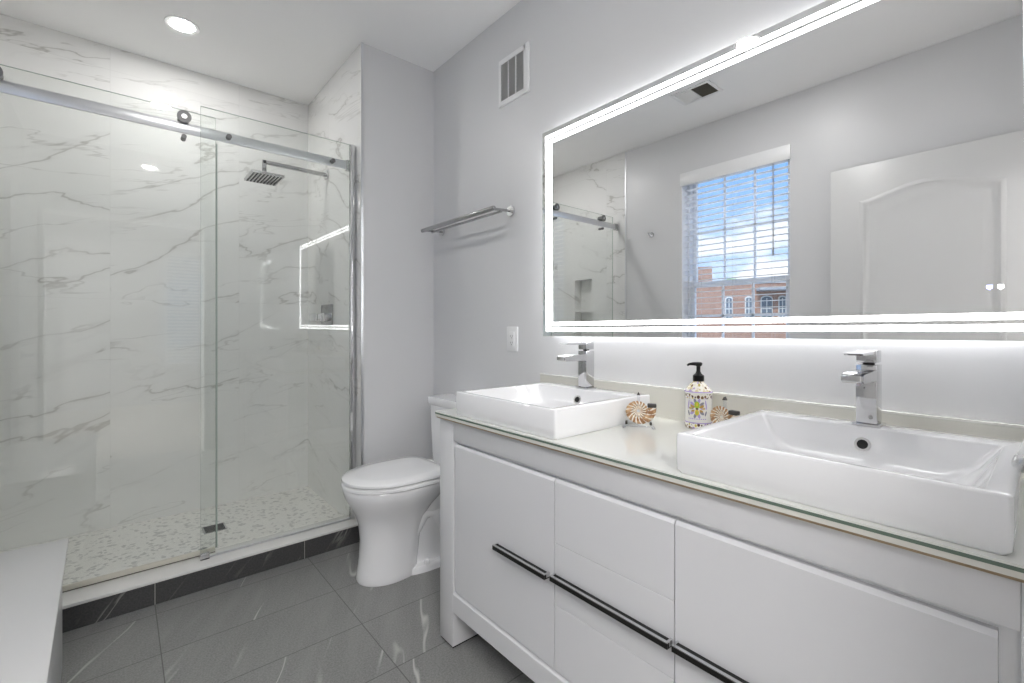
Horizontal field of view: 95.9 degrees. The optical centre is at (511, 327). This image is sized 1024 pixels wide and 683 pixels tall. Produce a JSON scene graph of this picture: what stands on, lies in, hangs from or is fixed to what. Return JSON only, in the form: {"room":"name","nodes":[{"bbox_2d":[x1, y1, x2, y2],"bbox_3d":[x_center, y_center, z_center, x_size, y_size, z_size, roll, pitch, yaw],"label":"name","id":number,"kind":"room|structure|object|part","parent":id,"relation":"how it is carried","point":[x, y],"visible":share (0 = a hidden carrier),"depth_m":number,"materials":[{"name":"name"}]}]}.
{"room":"bathroom","nodes":[
{"label":"bathroom","id":0,"kind":"room"},
{"bbox_2d":[0,14,307,550],"bbox_3d":[-2.046,-0.140,2.618,1.678,2.720,0.120,0,0,-40],"label":"wall","id":1,"kind":"structure","parent":0,"point":[108,224],"depth_m":2.54,"materials":[{"name":"stone"}]},
{"bbox_2d":[0,486,342,585],"bbox_3d":[-1.708,1.117,2.328,1.520,0.105,0.760,0,0,-40],"label":"floor","id":2,"kind":"structure","parent":0,"point":[93,554],"depth_m":2.40,"materials":[{"name":"tile"}]},
{"bbox_2d":[201,522,227,534],"bbox_3d":[-1.580,1.063,2.453,0.105,0.004,0.105,0,0,-40],"label":"shower drain","id":3,"kind":"object","parent":2,"relation":"on","point":[221,526],"visible":0.97,"depth_m":2.45,"materials":[{"name":"silver metal"}]},
{"bbox_2d":[0,0,520,104],"bbox_3d":[-0.719,-1.560,1.462,2.205,0.120,3.600,0,0,-40],"label":"ceiling","id":4,"kind":"structure","parent":0,"point":[287,49],"depth_m":2.33,"materials":[{"name":"white paint"}]},
{"bbox_2d":[164,15,199,34],"bbox_3d":[-1.633,-1.497,2.287,0.146,0.005,0.146,0,0,-40],"label":"recessed light","id":5,"kind":"object","parent":4,"relation":"in","point":[177,23],"visible":1,"depth_m":2.28,"materials":[{"name":"white"}]},
{"bbox_2d":[61,542,534,682],"bbox_3d":[-0.435,1.170,1.126,2.205,0.100,2.720,0,0,-40],"label":"floor","id":6,"kind":"structure","parent":0,"point":[308,620],"depth_m":1.67,"materials":[{"name":"tile"}]},
{"bbox_2d":[0,538,68,682],"bbox_3d":[-1.231,0.895,0.982,0.380,0.450,0.980,0,0,-42],"label":"storage bench","id":7,"kind":"object","parent":6,"relation":"on","point":[31,578],"visible":1,"depth_m":1.12,"materials":[{"name":"grey paint"}]},
{"bbox_3d":[-1.100,0.880,1.099,0.004,0.360,0.920,0,0,-42],"label":"panel","id":8,"kind":"part","parent":7,"relation":"part of","materials":[{"name":"white"}]},
{"bbox_2d":[341,394,455,586],"bbox_3d":[-0.477,0.741,2.199,0.653,0.759,0.374,0,0,-40],"label":"toilet","id":9,"kind":"object","parent":6,"relation":"on","point":[395,502],"visible":0.83,"depth_m":2.04,"materials":[{"name":"white ceramic"}]},
{"bbox_3d":[-0.548,0.691,2.139,0.467,0.018,0.374,0,0,-40],"label":"seat","id":10,"kind":"part","parent":9,"relation":"part of","materials":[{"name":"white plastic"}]},
{"bbox_3d":[-0.554,0.665,2.134,0.447,0.026,0.370,0,0,-40],"label":"lid","id":11,"kind":"part","parent":9,"relation":"part of","materials":[{"name":"white plastic"}]},
{"bbox_3d":[-0.284,0.552,2.363,0.135,0.302,0.332,0,0,-40],"label":"tank","id":12,"kind":"part","parent":9,"relation":"part of","materials":[{"name":"white ceramic"}]},
{"bbox_3d":[-0.284,0.381,2.363,0.147,0.040,0.344,0,0,-40],"label":"tank lid","id":13,"kind":"part","parent":9,"relation":"part of","materials":[{"name":"white ceramic"}]},
{"bbox_2d":[440,418,1023,682],"bbox_3d":[0.406,0.722,1.256,0.515,0.797,1.501,0,0,-40],"label":"vanity cabinet","id":14,"kind":"object","parent":6,"relation":"on","point":[573,569],"visible":0.8,"depth_m":0.97,"materials":[{"name":"white wood"}]},
{"bbox_3d":[-0.186,0.719,1.683,0.125,0.791,0.084,0,0,-40],"label":"post","id":15,"kind":"part","parent":14,"relation":"part of","materials":[{"name":"white paint"}]},
{"bbox_3d":[-0.036,0.659,1.426,0.016,0.511,0.480,0,0,-40],"label":"door","id":16,"kind":"part","parent":14,"relation":"part of","materials":[{"name":"white paint"}]},
{"bbox_3d":[0.234,0.955,1.111,0.023,0.076,1.333,0,0,-40],"label":"rail","id":17,"kind":"part","parent":14,"relation":"part of","materials":[{"name":"white paint"}]},
{"bbox_3d":[0.021,0.667,1.328,0.022,0.014,0.226,0,0,-40],"label":"handle","id":18,"kind":"part","parent":14,"relation":"part of","materials":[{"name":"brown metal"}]},
{"bbox_3d":[0.218,0.661,1.096,0.022,0.014,0.344,0,0,-40],"label":"handle","id":19,"kind":"part","parent":14,"relation":"part of","materials":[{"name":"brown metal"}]},
{"bbox_3d":[0.234,0.827,1.108,0.016,0.176,0.348,0,0,-40],"label":"drawer","id":20,"kind":"part","parent":14,"relation":"part of","materials":[{"name":"white paint"}]},
{"bbox_3d":[0.234,0.656,1.108,0.016,0.162,0.348,0,0,-40],"label":"drawer","id":21,"kind":"part","parent":14,"relation":"part of","materials":[{"name":"white paint"}]},
{"bbox_3d":[0.234,0.488,1.108,0.016,0.169,0.348,0,0,-40],"label":"drawer","id":22,"kind":"part","parent":14,"relation":"part of","materials":[{"name":"white paint"}]},
{"bbox_3d":[0.419,0.659,0.859,0.022,0.014,0.257,0,0,-40],"label":"handle","id":23,"kind":"part","parent":14,"relation":"part of","materials":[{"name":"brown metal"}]},
{"bbox_2d":[435,408,1023,582],"bbox_3d":[0.414,0.311,1.263,0.531,0.023,1.514,0,0,-40],"label":"countertop","id":24,"kind":"structure","parent":14,"relation":"on","point":[648,452],"depth_m":0.92,"materials":[{"name":"white stone"}]},
{"bbox_2d":[456,382,649,439],"bbox_3d":[0.130,0.259,1.551,0.446,0.082,0.477,0,0,-40],"label":"vessel sink","id":25,"kind":"object","parent":24,"relation":"in","point":[555,411],"visible":0.96,"depth_m":1.42,"materials":[{"name":"white ceramic"}]},
{"bbox_2d":[557,342,596,389],"bbox_3d":[0.226,0.134,1.630,0.162,0.168,0.052,0,0,-40],"label":"faucet","id":26,"kind":"object","parent":25,"relation":"on","point":[585,357],"visible":1,"depth_m":1.64,"materials":[{"name":"silver metal"}]},
{"bbox_3d":[0.210,0.104,1.616,0.111,0.024,0.038,0,0,-40],"label":"spout","id":27,"kind":"part","parent":26,"relation":"part of","materials":[{"name":"silver metal"}]},
{"bbox_3d":[0.215,0.055,1.620,0.113,0.010,0.033,0,0,-40],"label":"lever","id":28,"kind":"part","parent":26,"relation":"part of","materials":[{"name":"silver metal"}]},
{"bbox_3d":[0.267,0.064,1.665,0.042,0.027,0.037,0,0,-40],"label":"handle","id":29,"kind":"part","parent":26,"relation":"part of","materials":[{"name":"silver metal"}]},
{"bbox_3d":[0.267,0.215,1.665,0.054,0.006,0.052,0,0,-40],"label":"plate","id":30,"kind":"part","parent":26,"relation":"part of","materials":[{"name":"silver metal"}]},
{"bbox_2d":[622,392,656,429],"bbox_3d":[0.383,0.247,1.393,0.100,0.107,0.037,0,0,16],"label":"ammonite fossil","id":31,"kind":"object","parent":24,"relation":"on","point":[644,416],"visible":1,"depth_m":1.38,"materials":[{"name":"beige stone"}]},
{"bbox_2d":[684,362,712,428],"bbox_3d":[0.562,0.201,1.393,0.081,0.198,0.081,0,0,-40],"label":"soap dispenser","id":32,"kind":"object","parent":24,"relation":"on","point":[698,395],"visible":0.94,"depth_m":1.36,"materials":[{"name":"white ceramic"}]},
{"bbox_2d":[710,397,739,422],"bbox_3d":[0.593,0.247,1.295,0.038,0.107,0.100,0,0,-28],"label":"ammonite fossil","id":33,"kind":"object","parent":24,"relation":"on","point":[716,412],"visible":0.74,"depth_m":1.29,"materials":[{"name":"beige"}]},
{"bbox_2d":[677,409,1023,555],"bbox_3d":[0.664,0.259,0.922,0.446,0.082,0.477,0,0,-40],"label":"vessel sink","id":34,"kind":"object","parent":24,"relation":"in","point":[962,489],"visible":0.99,"depth_m":0.83,"materials":[{"name":"white ceramic"}]},
{"bbox_2d":[841,350,885,428],"bbox_3d":[0.759,0.134,1.001,0.162,0.168,0.052,0,0,-40],"label":"faucet","id":35,"kind":"object","parent":34,"relation":"on","point":[867,375],"visible":1,"depth_m":1.02,"materials":[{"name":"silver metal"}]},
{"bbox_3d":[0.743,0.104,0.988,0.111,0.024,0.038,0,0,-40],"label":"spout","id":36,"kind":"part","parent":35,"relation":"part of","materials":[{"name":"silver metal"}]},
{"bbox_3d":[0.748,0.055,0.992,0.113,0.010,0.033,0,0,-40],"label":"lever","id":37,"kind":"part","parent":35,"relation":"part of","materials":[{"name":"silver metal"}]},
{"bbox_3d":[0.801,0.064,1.036,0.042,0.027,0.037,0,0,-40],"label":"handle","id":38,"kind":"part","parent":35,"relation":"part of","materials":[{"name":"silver metal"}]},
{"bbox_3d":[0.801,0.215,1.036,0.054,0.006,0.052,0,0,-40],"label":"plate","id":39,"kind":"part","parent":35,"relation":"part of","materials":[{"name":"silver metal"}]},
{"bbox_2d":[1011,439,1023,472],"bbox_3d":[0.778,0.118,0.669,0.076,0.193,0.027,0,0,37],"label":"wand","id":40,"kind":"object","parent":34,"relation":"on","point":[1017,461],"visible":1,"depth_m":0.68,"materials":[{"name":"white"}]},
{"bbox_3d":[0.780,0.108,0.666,0.070,0.174,0.026,0,0,34],"label":"wand handle","id":41,"kind":"part","parent":40,"relation":"part of","materials":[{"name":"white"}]},
{"bbox_3d":[0.499,0.659,0.795,0.016,0.511,0.466,0,0,-40],"label":"door","id":42,"kind":"part","parent":14,"relation":"part of","materials":[{"name":"white paint"}]},
{"bbox_3d":[0.731,0.719,0.603,0.125,0.791,0.084,0,0,-40],"label":"post","id":43,"kind":"part","parent":14,"relation":"part of","materials":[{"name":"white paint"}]},
{"bbox_2d":[308,43,432,515],"bbox_3d":[-0.956,-0.140,2.953,0.435,2.720,1.020,0,0,-40],"label":"wall","id":44,"kind":"structure","parent":0,"point":[398,92],"depth_m":2.61,"materials":[{"name":"white paint"}]},
{"bbox_2d":[62,514,357,609],"bbox_3d":[-1.416,1.026,1.985,1.520,0.013,0.152,0,0,-40],"label":"shower curb","id":45,"kind":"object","parent":44,"relation":"attached to","point":[97,591],"depth_m":1.99,"materials":[{"name":"stone"}]},
{"bbox_2d":[198,547,209,560],"bbox_3d":[-1.372,1.006,2.057,0.034,0.027,0.072,0,0,-40],"label":"guide","id":46,"kind":"object","parent":45,"relation":"on","point":[206,555],"visible":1,"depth_m":2.03,"materials":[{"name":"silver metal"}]},
{"bbox_2d":[201,106,355,556],"bbox_3d":[-1.107,0.021,2.258,0.694,1.998,0.020,0,0,-40],"label":"fixed glass panel","id":47,"kind":"object","parent":45,"relation":"on","point":[352,148],"visible":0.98,"depth_m":2.46,"materials":[{"name":"clear glass"}]},
{"bbox_3d":[-1.110,0.021,2.258,0.688,1.997,0.008,0,0,-40],"label":"glass pane","id":48,"kind":"part","parent":47,"relation":"part of","materials":[{"name":"grey"}]},
{"bbox_3d":[-0.853,0.021,2.473,0.030,1.997,0.019,0,0,-40],"label":"wall post","id":49,"kind":"part","parent":47,"relation":"part of","materials":[{"name":"silver metal"}]},
{"bbox_2d":[62,526,359,632],"bbox_3d":[-1.416,1.101,1.985,1.520,0.138,0.140,0,0,-40],"label":"trim","id":50,"kind":"structure","parent":44,"relation":"attached to","point":[75,617],"depth_m":1.96,"materials":[{"name":"tile"}]},
{"bbox_2d":[244,160,328,185],"bbox_3d":[-1.292,-0.896,2.681,0.429,0.126,0.200,0,0,-40],"label":"shower","id":51,"kind":"object","parent":44,"relation":"attached to","point":[263,177],"visible":1,"depth_m":2.61,"materials":[{"name":"silver metal"}]},
{"bbox_3d":[-1.393,-0.844,2.596,0.164,0.014,0.200,0,0,-40],"label":"head plate","id":52,"kind":"part","parent":51,"relation":"part of","materials":[{"name":"silver metal"}]},
{"bbox_3d":[-1.267,-0.908,2.702,0.349,0.069,0.020,0,0,-40],"label":"arm","id":53,"kind":"part","parent":51,"relation":"part of","materials":[{"name":"silver metal"}]},
{"bbox_2d":[309,304,332,324],"bbox_3d":[-1.158,-0.081,2.798,0.075,0.122,0.215,0,0,-40],"label":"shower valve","id":54,"kind":"object","parent":44,"relation":"attached to","point":[326,315],"visible":1,"depth_m":2.77,"materials":[{"name":"silver metal"}]},
{"bbox_3d":[-1.203,-0.064,2.809,0.022,0.044,0.140,0,0,-40],"label":"lever","id":55,"kind":"part","parent":54,"relation":"part of","materials":[{"name":"silver metal"}]},
{"bbox_2d":[361,42,363,465],"bbox_3d":[-0.786,-0.190,2.425,0.012,2.620,0.004,0,0,-40],"label":"trim","id":56,"kind":"structure","parent":44,"relation":"attached to","point":[362,43],"depth_m":2.42,"materials":[{"name":"white"}]},
{"bbox_2d":[433,0,1023,424],"bbox_3d":[0.083,-0.140,2.143,0.100,2.720,3.600,0,0,-40],"label":"wall","id":57,"kind":"structure","parent":0,"point":[586,55],"depth_m":1.89,"materials":[{"name":"white paint"}]},
{"bbox_2d":[421,206,514,235],"bbox_3d":[-0.248,-0.548,2.358,0.126,0.048,0.660,0,0,-40],"label":"towel rack","id":58,"kind":"object","parent":57,"relation":"attached to","point":[510,210],"visible":1,"depth_m":2.26,"materials":[{"name":"silver metal"}]},
{"bbox_3d":[-0.049,-0.544,2.125,0.109,0.021,0.013,0,0,-40],"label":"arm","id":59,"kind":"part","parent":58,"relation":"part of","materials":[{"name":"silver metal"}]},
{"bbox_2d":[507,327,517,350],"bbox_3d":[0.001,0.051,2.156,0.009,0.114,0.078,0,0,-40],"label":"wall outlet","id":60,"kind":"object","parent":57,"relation":"attached to","point":[512,332],"visible":1,"depth_m":2.15,"materials":[{"name":"white plastic"}]},
{"bbox_2d":[509,332,513,345],"bbox_3d":[-0.001,0.051,2.154,0.003,0.066,0.034,0,0,-40],"label":"receptacle","id":61,"kind":"object","parent":60,"relation":"attached to","point":[511,334],"depth_m":2.15,"materials":[{"name":"white plastic"}]},
{"bbox_2d":[499,41,529,107],"bbox_3d":[0.008,-1.171,2.146,0.010,0.222,0.215,0,0,-40],"label":"air vent","id":62,"kind":"object","parent":57,"relation":"in","point":[514,69],"visible":1,"depth_m":2.13,"materials":[{"name":"white metal"}]},
{"bbox_2d":[540,373,1023,441],"bbox_3d":[0.614,0.248,1.425,0.018,0.104,1.502,0,0,-40],"label":"backsplash","id":63,"kind":"structure","parent":57,"relation":"attached to","point":[670,401],"depth_m":1.25,"materials":[{"name":"white stone"}]},
{"bbox_2d":[542,0,1023,340],"bbox_3d":[0.604,-0.399,1.424,0.035,0.858,1.425,0,0,-40],"label":"mirror","id":64,"kind":"object","parent":57,"relation":"attached to","point":[837,169],"visible":1,"depth_m":1.19,"materials":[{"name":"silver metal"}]},
{"bbox_3d":[-2.304,-0.140,1.740,0.150,2.720,0.885,0,0,-40],"label":"wall","id":65,"kind":"structure","parent":0,"visible":0},
{"bbox_2d":[0,80,348,171],"bbox_3d":[-1.428,-0.870,2.000,1.519,0.056,0.042,0,0,-40],"label":"shower rail","id":66,"kind":"object","parent":65,"relation":"attached to","point":[6,87],"visible":0.95,"depth_m":1.95,"materials":[{"name":"silver metal"}]},
{"bbox_2d":[0,64,216,592],"bbox_3d":[-1.659,0.032,1.821,0.848,1.974,0.056,0,0,-40],"label":"sliding shower door","id":67,"kind":"structure","parent":66,"relation":"hanging from","point":[184,116],"depth_m":1.98,"materials":[{"name":"clear glass"}]}
]}

